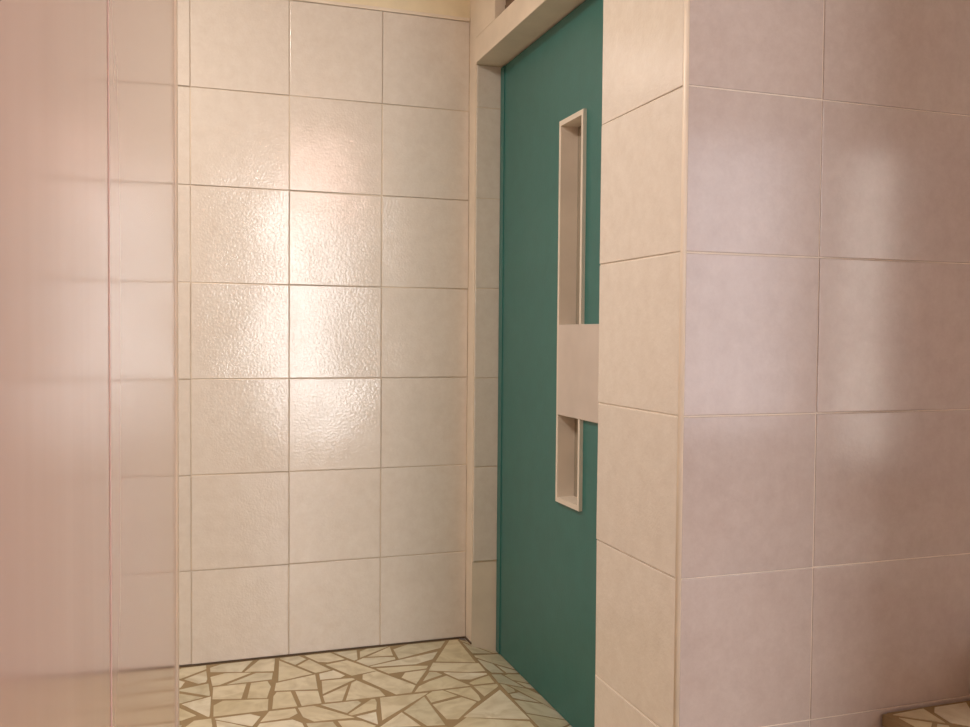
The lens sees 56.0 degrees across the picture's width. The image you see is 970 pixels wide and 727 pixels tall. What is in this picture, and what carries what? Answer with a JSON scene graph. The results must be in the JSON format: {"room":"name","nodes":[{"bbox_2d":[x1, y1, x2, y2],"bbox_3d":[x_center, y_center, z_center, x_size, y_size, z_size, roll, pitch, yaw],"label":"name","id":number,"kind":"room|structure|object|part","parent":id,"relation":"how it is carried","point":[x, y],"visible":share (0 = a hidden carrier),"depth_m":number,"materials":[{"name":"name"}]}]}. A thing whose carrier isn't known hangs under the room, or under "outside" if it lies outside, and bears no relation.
{"room":"public restroom","nodes":[
{"label":"public restroom","id":0,"kind":"room"},
{"bbox_2d":[0,0,175,726],"bbox_3d":[0.009,-0.189,-0.411,0.120,2.500,3.620,0,2,-17],"label":"wall partition","id":1,"kind":"structure","parent":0,"point":[88,387],"depth_m":0.38,"materials":[{"name":"beige tile"}]},
{"bbox_2d":[174,0,178,726],"bbox_3d":[-0.456,-0.249,1.338,0.010,2.500,0.010,0,2,-19],"label":"trim","id":2,"kind":"structure","parent":1,"relation":"attached to","point":[175,1],"depth_m":1.34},
{"bbox_2d":[177,0,469,664],"bbox_3d":[-1.028,-0.303,2.858,2.000,2.500,0.155,0,2,-19],"label":"wall","id":3,"kind":"structure","parent":0,"point":[323,150],"depth_m":2.96,"materials":[{"name":"beige tile"}]},
{"bbox_2d":[179,636,471,667],"bbox_3d":[-1.004,0.947,2.797,2.000,0.005,0.073,0,2,-19],"label":"trim","id":4,"kind":"structure","parent":3,"relation":"attached to","point":[465,637],"depth_m":2.99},
{"bbox_2d":[292,0,469,21],"bbox_3d":[-0.998,-1.156,2.760,1.998,0.012,0.011,0,2,-19],"label":"trim","id":5,"kind":"structure","parent":3,"relation":"attached to","point":[326,2],"depth_m":2.98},
{"bbox_2d":[179,639,571,726],"bbox_3d":[1.780,1.102,1.110,6.200,0.151,5.350,0,2,-19],"label":"floor","id":6,"kind":"structure","parent":0,"point":[454,682],"depth_m":2.67,"materials":[{"name":"stone"}]},
{"bbox_2d":[882,700,969,726],"bbox_3d":[1.720,0.790,1.596,2.202,0.443,1.038,0,2,-19],"label":"flight","id":7,"kind":"object","parent":6,"relation":"on","point":[957,714],"visible":1,"depth_m":1.82,"materials":[{"name":"stone"}]},
{"bbox_2d":[462,65,501,650],"bbox_3d":[0.223,-0.257,2.667,0.250,2.560,1.318,0,2,-19],"label":"door frame","id":8,"kind":"structure","parent":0,"point":[484,81],"depth_m":3.07,"materials":[{"name":"beige ceramic"}]},
{"bbox_2d":[496,0,602,726],"bbox_3d":[0.223,0.013,2.628,0.053,1.964,0.962,0,2,-19],"label":"leaf","id":9,"kind":"object","parent":8,"relation":"attached to","point":[547,548],"visible":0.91,"depth_m":2.72,"materials":[{"name":"teal paint"}]},
{"bbox_2d":[555,109,586,510],"bbox_3d":[0.258,-0.141,2.511,0.060,1.070,0.160,0,2,-19],"label":"window frame","id":10,"kind":"structure","parent":9,"relation":"attached to","point":[568,127],"depth_m":2.56,"materials":[{"name":"beige metal"}]},
{"bbox_3d":[0.282,-0.141,2.519,0.006,1.054,0.144,0,2,-19],"label":"frosted pane","id":11,"kind":"part","parent":10,"relation":"part of","materials":[{"name":"white glass"}]},
{"bbox_2d":[558,324,598,422],"bbox_3d":[0.272,0.022,2.438,0.041,0.254,0.298,0,2,-19],"label":"plate","id":12,"kind":"object","parent":9,"relation":"attached to","point":[578,344],"visible":0.56,"depth_m":2.44,"materials":[{"name":"metal"}]},
{"bbox_2d":[470,0,584,68],"bbox_3d":[0.229,-1.256,2.634,0.256,0.560,1.318,0,2,-19],"label":"lintel","id":13,"kind":"object","parent":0,"point":[500,30],"visible":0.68,"depth_m":2.79,"materials":[{"name":"paint"}]},
{"bbox_2d":[595,0,969,726],"bbox_3d":[2.327,-0.264,2.497,4.271,2.500,0.345,0,2,-19],"label":"wall pillar","id":14,"kind":"structure","parent":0,"point":[825,565],"depth_m":1.77,"materials":[{"name":"beige tile"}]},
{"bbox_2d":[673,0,689,726],"bbox_3d":[0.363,-0.253,1.661,0.012,2.500,0.012,0,2,-19],"label":"trim","id":15,"kind":"structure","parent":14,"relation":"attached to","point":[684,173],"depth_m":1.67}
]}

